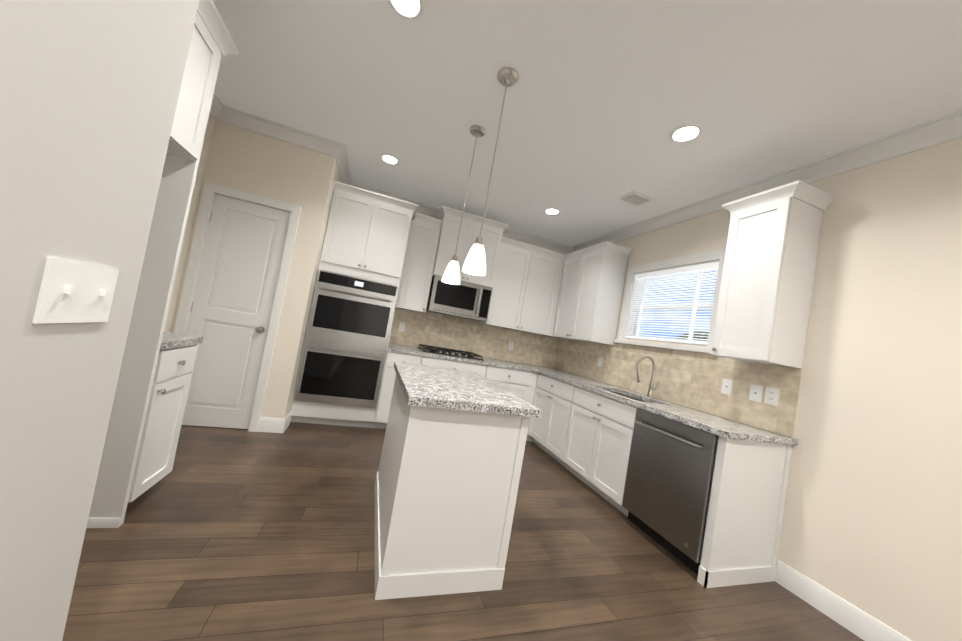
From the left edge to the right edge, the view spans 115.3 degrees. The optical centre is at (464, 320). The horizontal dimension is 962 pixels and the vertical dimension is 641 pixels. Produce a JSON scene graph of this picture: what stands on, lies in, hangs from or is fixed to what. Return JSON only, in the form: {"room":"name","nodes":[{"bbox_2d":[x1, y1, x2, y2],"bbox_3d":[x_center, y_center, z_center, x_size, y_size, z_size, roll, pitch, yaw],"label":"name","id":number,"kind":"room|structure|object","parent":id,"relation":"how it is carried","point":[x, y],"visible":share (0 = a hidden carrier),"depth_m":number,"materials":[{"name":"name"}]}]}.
{"room":"kitchen","nodes":[
{"label":"kitchen","id":0,"kind":"room"},
{"bbox_2d":[0,0,198,640],"bbox_3d":[-0.190,-0.244,-1.388,0.120,2.780,4.425,11,-2,-16],"label":"wall","id":1,"kind":"structure","parent":0,"point":[89,92],"depth_m":0.58,"materials":[{"name":"grey paint"}]},
{"bbox_2d":[32,258,118,323],"bbox_3d":[-0.751,-0.052,0.601,0.016,0.116,0.148,11,-2,-16],"label":"light switch","id":2,"kind":"object","parent":1,"relation":"attached to","point":[71,292],"visible":1,"depth_m":0.58,"materials":[{"name":"white plastic"}]},
{"bbox_2d":[164,113,214,332],"bbox_3d":[-2.246,-0.489,1.861,0.120,2.780,3.225,11,-2,-16],"label":"wall","id":3,"kind":"structure","parent":0,"point":[188,228],"depth_m":2.59,"materials":[{"name":"beige paint"}]},
{"bbox_2d":[210,93,225,122],"bbox_3d":[-1.817,-1.781,1.592,0.084,0.105,2.265,11,-2,-16],"label":"crown molding","id":4,"kind":"structure","parent":3,"relation":"attached to","point":[217,108],"depth_m":2.60,"materials":[{"name":"white wood"}]},
{"bbox_2d":[170,120,227,332],"bbox_3d":[-2.377,-0.483,2.681,0.100,2.780,0.100,11,-2,-16],"label":"wall","id":5,"kind":"structure","parent":0,"point":[214,154],"depth_m":2.66,"materials":[{"name":"beige paint"}]},
{"bbox_2d":[216,124,335,418],"bbox_3d":[-1.911,-0.396,2.821,0.890,2.780,0.100,11,-2,-16],"label":"wall","id":6,"kind":"structure","parent":0,"point":[314,184],"depth_m":2.85,"materials":[{"name":"beige paint"}]},
{"bbox_2d":[182,194,290,428],"bbox_3d":[-2.088,-0.061,2.723,0.616,2.040,0.109,11,-2,-16],"label":"pantry door","id":7,"kind":"structure","parent":6,"relation":"in","point":[233,299],"depth_m":2.74,"materials":[{"name":"white wood"}]},
{"bbox_2d":[173,182,300,431],"bbox_3d":[-2.092,-0.095,2.763,0.760,2.120,0.118,11,-2,-16],"label":"door frame","id":8,"kind":"structure","parent":6,"relation":"attached to","point":[210,190],"depth_m":2.76,"materials":[{"name":"white wood"}]},
{"bbox_2d":[222,106,346,160],"bbox_3d":[-1.619,-1.704,2.790,0.984,0.105,0.084,11,-2,-16],"label":"crown molding","id":9,"kind":"structure","parent":6,"relation":"attached to","point":[234,117],"depth_m":2.78,"materials":[{"name":"white wood"}]},
{"bbox_2d":[287,163,340,421],"bbox_3d":[-1.658,-0.334,3.336,0.100,2.780,0.740,11,-2,-16],"label":"wall","id":10,"kind":"structure","parent":0,"point":[336,177],"depth_m":3.06,"materials":[{"name":"beige paint"}]},
{"bbox_2d":[336,153,353,185],"bbox_3d":[-1.318,-1.632,3.332,0.084,0.105,0.720,11,-2,-16],"label":"crown molding","id":11,"kind":"structure","parent":10,"relation":"attached to","point":[343,166],"depth_m":3.34,"materials":[{"name":"white wood"}]},
{"bbox_2d":[62,422,863,640],"bbox_3d":[0.205,1.353,0.439,4.580,0.100,7.650,11,-2,-16],"label":"floor","id":12,"kind":"structure","parent":0,"point":[227,534],"depth_m":1.56,"materials":[{"name":"brown wood"}]},
{"bbox_2d":[86,0,238,527],"bbox_3d":[-1.638,-0.276,1.101,0.666,2.518,0.883,11,-2,-16],"label":"tall cabinet","id":13,"kind":"object","parent":12,"relation":"on","point":[211,42],"visible":0.08,"depth_m":1.50,"materials":[{"name":"white wood"}]},
{"bbox_2d":[128,344,197,502],"bbox_3d":[-1.945,0.523,1.611,0.657,0.874,0.330,11,-2,-16],"label":"base cabinet","id":14,"kind":"object","parent":12,"relation":"on","point":[163,420],"visible":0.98,"depth_m":1.67,"materials":[{"name":"white wood"}]},
{"bbox_2d":[160,332,202,348],"bbox_3d":[-1.880,0.070,1.634,0.633,0.038,0.357,11,-2,-16],"label":"countertop","id":15,"kind":"structure","parent":14,"relation":"on","point":[171,340],"depth_m":1.72,"materials":[{"name":"stone"}]},
{"bbox_2d":[291,181,418,427],"bbox_3d":[-1.230,-0.120,3.508,0.876,2.518,0.657,11,-2,-16],"label":"tall cabinet","id":16,"kind":"object","parent":12,"relation":"on","point":[366,234],"visible":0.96,"depth_m":3.23,"materials":[{"name":"white wood"}]},
{"bbox_2d":[294,270,397,407],"bbox_3d":[-1.296,0.209,3.438,0.804,1.344,0.669,11,-2,-16],"label":"wall oven","id":17,"kind":"object","parent":16,"relation":"in","point":[346,342],"visible":0.98,"depth_m":3.17,"materials":[{"name":"silver metal"}]},
{"bbox_2d":[373,351,421,428],"bbox_3d":[-0.822,0.792,3.645,0.382,0.874,0.657,11,-2,-16],"label":"base cabinet","id":18,"kind":"object","parent":12,"relation":"on","point":[385,397],"visible":0.35,"depth_m":3.34,"materials":[{"name":"white wood"}]},
{"bbox_2d":[375,374,529,599],"bbox_3d":[-0.144,0.849,1.901,0.662,0.874,0.948,11,-2,-16],"label":"kitchen island","id":19,"kind":"object","parent":12,"relation":"on","point":[446,484],"visible":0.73,"depth_m":1.45,"materials":[{"name":"white wood"}]},
{"bbox_2d":[394,362,541,417],"bbox_3d":[-0.080,0.395,1.901,0.657,0.038,1.035,11,-2,-16],"label":"island countertop","id":20,"kind":"structure","parent":19,"relation":"on","point":[430,386],"depth_m":1.59,"materials":[{"name":"stone"}]},
{"bbox_2d":[420,356,486,377],"bbox_3d":[-0.268,0.895,3.812,0.790,0.874,0.657,11,-2,-16],"label":"base cabinet","id":21,"kind":"object","parent":12,"relation":"on","point":[479,369],"visible":0.23,"depth_m":3.54,"materials":[{"name":"white wood"}]},
{"bbox_2d":[388,343,578,375],"bbox_3d":[0.257,0.527,3.968,2.508,0.038,0.630,11,-2,-16],"label":"countertop","id":22,"kind":"structure","parent":21,"relation":"on","point":[486,361],"depth_m":3.69,"materials":[{"name":"stone"}]},
{"bbox_2d":[417,344,483,360],"bbox_3d":[-0.192,0.398,3.863,0.760,0.052,0.490,11,-2,-16],"label":"cooktop","id":23,"kind":"object","parent":22,"relation":"in","point":[445,351],"visible":1,"depth_m":3.75,"materials":[{"name":"black metal"}]},
{"bbox_2d":[485,365,530,400],"bbox_3d":[0.393,1.018,4.011,0.608,0.874,0.657,11,-2,-16],"label":"base cabinet","id":24,"kind":"object","parent":12,"relation":"on","point":[515,382],"visible":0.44,"depth_m":3.75,"materials":[{"name":"white wood"}]},
{"bbox_2d":[526,372,538,441],"bbox_3d":[1.015,1.134,4.223,0.722,0.874,0.608,11,-2,-16],"label":"base cabinet","id":25,"kind":"object","parent":12,"relation":"on","point":[532,386],"visible":0.07,"depth_m":3.85,"materials":[{"name":"white wood"}]},
{"bbox_2d":[528,373,575,469],"bbox_3d":[1.238,1.151,3.582,0.659,0.874,0.746,11,-2,-16],"label":"base cabinet","id":26,"kind":"object","parent":12,"relation":"on","point":[553,402],"visible":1,"depth_m":3.43,"materials":[{"name":"white wood"}]},
{"bbox_2d":[563,386,637,516],"bbox_3d":[1.456,1.163,2.849,0.659,0.874,0.778,11,-2,-16],"label":"base cabinet","id":27,"kind":"object","parent":12,"relation":"on","point":[598,443],"visible":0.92,"depth_m":2.70,"materials":[{"name":"white wood"}]},
{"bbox_2d":[538,370,797,444],"bbox_3d":[1.535,0.713,2.900,0.640,0.038,2.148,11,-2,-16],"label":"countertop","id":28,"kind":"structure","parent":27,"relation":"on","point":[719,426],"depth_m":2.25,"materials":[{"name":"stone"}]},
{"bbox_2d":[609,391,644,401],"bbox_3d":[1.486,0.832,2.831,0.378,0.214,0.628,11,-2,-16],"label":"sink","id":29,"kind":"object","parent":28,"relation":"in","point":[628,396],"visible":0.04,"depth_m":3.04,"materials":[{"name":"silver metal"}]},
{"bbox_2d":[636,356,658,397],"bbox_3d":[1.714,0.527,2.875,0.251,0.386,0.095,11,-2,-16],"label":"faucet","id":30,"kind":"object","parent":28,"relation":"on","point":[650,390],"visible":1,"depth_m":2.89,"materials":[{"name":"silver metal"}]},
{"bbox_2d":[622,408,718,574],"bbox_3d":[1.616,1.168,2.186,0.653,0.872,0.576,11,-2,-16],"label":"dishwasher","id":31,"kind":"object","parent":12,"relation":"on","point":[668,485],"visible":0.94,"depth_m":2.04,"materials":[{"name":"silver metal"}]},
{"bbox_2d":[697,436,792,587],"bbox_3d":[1.764,1.183,1.901,0.626,0.874,0.052,11,-2,-16],"label":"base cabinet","id":32,"kind":"object","parent":12,"relation":"on","point":[742,536],"visible":0.88,"depth_m":1.87,"materials":[{"name":"white wood"}]},
{"bbox_2d":[392,212,566,367],"bbox_3d":[-0.621,-0.125,4.097,4.580,2.780,0.120,11,-2,-16],"label":"wall","id":33,"kind":"structure","parent":0,"point":[504,237],"depth_m":4.42,"materials":[{"name":"beige paint"}]},
{"bbox_2d":[395,213,442,312],"bbox_3d":[-0.601,-0.695,3.828,0.382,1.146,0.369,11,-2,-16],"label":"upper cabinet","id":34,"kind":"object","parent":33,"relation":"attached to","point":[418,264],"visible":0.96,"depth_m":3.69,"materials":[{"name":"white wood"}]},
{"bbox_2d":[354,183,573,252],"bbox_3d":[0.053,-1.362,4.170,3.240,0.105,0.084,11,-2,-16],"label":"crown molding","id":35,"kind":"structure","parent":33,"relation":"attached to","point":[428,209],"depth_m":4.36,"materials":[{"name":"white wood"}]},
{"bbox_2d":[432,206,508,287],"bbox_3d":[0.016,-0.901,3.982,0.886,0.836,0.419,11,-2,-16],"label":"upper cabinet","id":36,"kind":"object","parent":33,"relation":"attached to","point":[491,233],"visible":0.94,"depth_m":3.80,"materials":[{"name":"white wood"}]},
{"bbox_2d":[426,275,492,320],"bbox_3d":[-0.090,-0.272,3.944,0.760,0.434,0.452,11,-2,-16],"label":"microwave","id":37,"kind":"object","parent":36,"relation":"attached to","point":[467,300],"visible":0.98,"depth_m":3.78,"materials":[{"name":"silver metal"}]},
{"bbox_2d":[389,308,556,367],"bbox_3d":[0.202,0.262,4.282,2.490,0.483,0.008,11,-2,-16],"label":"backsplash","id":38,"kind":"structure","parent":33,"relation":"attached to","point":[431,329],"depth_m":4.24,"materials":[{"name":"tile"}]},
{"bbox_2d":[399,322,405,331],"bbox_3d":[-0.819,0.086,3.966,0.072,0.116,0.007,11,-2,-16],"label":"electrical outlet","id":39,"kind":"object","parent":38,"relation":"attached to","point":[402,327],"visible":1,"depth_m":3.96,"materials":[{"name":"white plastic"}]},
{"bbox_2d":[508,341,513,349],"bbox_3d":[0.667,0.362,4.413,0.072,0.116,0.007,11,-2,-16],"label":"electrical outlet","id":40,"kind":"object","parent":38,"relation":"attached to","point":[511,344],"visible":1,"depth_m":4.41,"materials":[{"name":"white plastic"}]},
{"bbox_2d":[478,237,565,336],"bbox_3d":[0.810,-0.433,4.236,1.012,1.146,0.401,11,-2,-16],"label":"upper cabinet","id":41,"kind":"object","parent":33,"relation":"attached to","point":[524,297],"depth_m":4.09,"materials":[{"name":"white wood"}]},
{"bbox_2d":[213,0,961,245],"bbox_3d":[0.702,-1.482,0.539,4.580,0.100,7.650,11,-2,-16],"label":"ceiling","id":42,"kind":"structure","parent":0,"point":[603,99],"depth_m":1.83,"materials":[{"name":"white paint"}]},
{"bbox_2d":[380,153,398,164],"bbox_3d":[-0.742,-1.589,3.003,0.190,0.011,0.190,11,-2,-16],"label":"recessed light","id":43,"kind":"object","parent":42,"relation":"in","point":[389,159],"visible":1,"depth_m":3.00,"materials":[{"name":"white"}]},
{"bbox_2d":[388,0,424,19],"bbox_3d":[-0.290,-1.564,1.489,0.190,0.011,0.190,11,-2,-16],"label":"recessed light","id":44,"kind":"object","parent":42,"relation":"in","point":[410,9],"visible":1,"depth_m":1.52,"materials":[{"name":"white"}]},
{"bbox_2d":[442,125,485,284],"bbox_3d":[-0.005,-0.880,2.337,0.142,1.202,0.142,11,-2,-16],"label":"pendant light","id":45,"kind":"object","parent":42,"relation":"hanging from","point":[451,275],"visible":1,"depth_m":2.30,"materials":[{"name":"white glass"}]},
{"bbox_2d":[462,67,518,275],"bbox_3d":[0.155,-0.871,1.801,0.142,1.202,0.142,11,-2,-16],"label":"pendant light","id":46,"kind":"object","parent":42,"relation":"hanging from","point":[475,262],"visible":1,"depth_m":1.77,"materials":[{"name":"white glass"}]},
{"bbox_2d":[544,208,560,214],"bbox_3d":[1.012,-1.263,3.531,0.190,0.011,0.190,11,-2,-16],"label":"recessed light","id":47,"kind":"object","parent":42,"relation":"in","point":[552,211],"visible":1,"depth_m":3.53,"materials":[{"name":"white"}]},
{"bbox_2d":[616,191,654,206],"bbox_3d":[1.653,-1.174,2.951,0.270,0.008,0.200,11,-2,-16],"label":"ceiling vent","id":48,"kind":"object","parent":42,"relation":"in","point":[634,198],"visible":1,"depth_m":2.94,"materials":[{"name":"white metal"}]},
{"bbox_2d":[669,123,703,142],"bbox_3d":[1.463,-1.238,2.017,0.190,0.011,0.190,11,-2,-16],"label":"recessed light","id":49,"kind":"object","parent":42,"relation":"in","point":[688,132],"visible":1,"depth_m":2.01,"materials":[{"name":"white"}]},
{"bbox_2d":[555,137,961,640],"bbox_3d":[2.573,0.327,1.064,0.120,2.780,7.530,11,-2,-16],"label":"wall","id":50,"kind":"structure","parent":0,"point":[872,522],"depth_m":1.69,"materials":[{"name":"beige paint"}]},
{"bbox_2d":[550,241,629,344],"bbox_3d":[1.555,-0.314,3.917,0.386,1.146,0.800,11,-2,-16],"label":"upper cabinet","id":51,"kind":"object","parent":50,"relation":"attached to","point":[576,295],"depth_m":3.60,"materials":[{"name":"white wood"}]},
{"bbox_2d":[614,248,725,352],"bbox_3d":[2.038,-0.169,3.051,0.155,0.900,1.100,11,-2,-16],"label":"window","id":52,"kind":"structure","parent":50,"relation":"in","point":[633,307],"depth_m":2.99,"materials":[{"name":"white"}]},
{"bbox_2d":[553,338,801,437],"bbox_3d":[1.791,0.507,3.323,0.008,0.482,2.760,11,-2,-16],"label":"backsplash","id":53,"kind":"structure","parent":50,"relation":"attached to","point":[693,380],"depth_m":2.63,"materials":[{"name":"tile"}]},
{"bbox_2d":[597,357,602,366],"bbox_3d":[1.657,0.508,3.742,0.007,0.116,0.072,11,-2,-16],"label":"electrical outlet","id":54,"kind":"object","parent":53,"relation":"attached to","point":[599,362],"visible":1,"depth_m":3.73,"materials":[{"name":"white plastic"}]},
{"bbox_2d":[721,379,733,394],"bbox_3d":[2.060,0.521,2.393,0.008,0.116,0.072,11,-2,-16],"label":"light switch","id":55,"kind":"object","parent":53,"relation":"attached to","point":[727,386],"visible":1,"depth_m":2.39,"materials":[{"name":"white plastic"}]},
{"bbox_2d":[749,384,762,401],"bbox_3d":[2.113,0.528,2.212,0.008,0.116,0.072,11,-2,-16],"label":"light switch","id":56,"kind":"object","parent":53,"relation":"attached to","point":[756,392],"visible":1,"depth_m":2.21,"materials":[{"name":"white plastic"}]},
{"bbox_2d":[764,387,779,405],"bbox_3d":[2.139,0.529,2.125,0.007,0.116,0.072,11,-2,-16],"label":"electrical outlet","id":57,"kind":"object","parent":53,"relation":"attached to","point":[771,396],"visible":1,"depth_m":2.12,"materials":[{"name":"white plastic"}]},
{"bbox_2d":[567,110,961,253],"bbox_3d":[2.690,-1.008,1.139,0.084,0.105,7.410,11,-2,-16],"label":"crown molding","id":58,"kind":"structure","parent":50,"relation":"attached to","point":[943,129],"depth_m":2.03,"materials":[{"name":"white wood"}]},
{"bbox_2d":[711,180,834,368],"bbox_3d":[2.097,-0.282,2.138,0.377,1.146,0.436,11,-2,-16],"label":"upper cabinet","id":59,"kind":"object","parent":50,"relation":"attached to","point":[766,286],"visible":1,"depth_m":2.01,"materials":[{"name":"white wood"}]},
{"bbox_2d":[775,560,911,640],"bbox_3d":[2.659,1.640,-0.270,0.014,0.132,4.640,11,-2,-16],"label":"baseboard","id":60,"kind":"structure","parent":50,"relation":"attached to","point":[858,622],"depth_m":1.70,"materials":[{"name":"white wood"}]},
{"label":"outside","id":61,"kind":"structure","parent":0,"visible":0},
{"bbox_2d":[676,331,708,340],"bbox_3d":[12.439,2.584,7.878,6.329,4.635,16.472,11,-2,-24],"label":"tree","id":62,"kind":"object","parent":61,"point":[684,337],"depth_m":12.67,"materials":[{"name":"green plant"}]}
]}

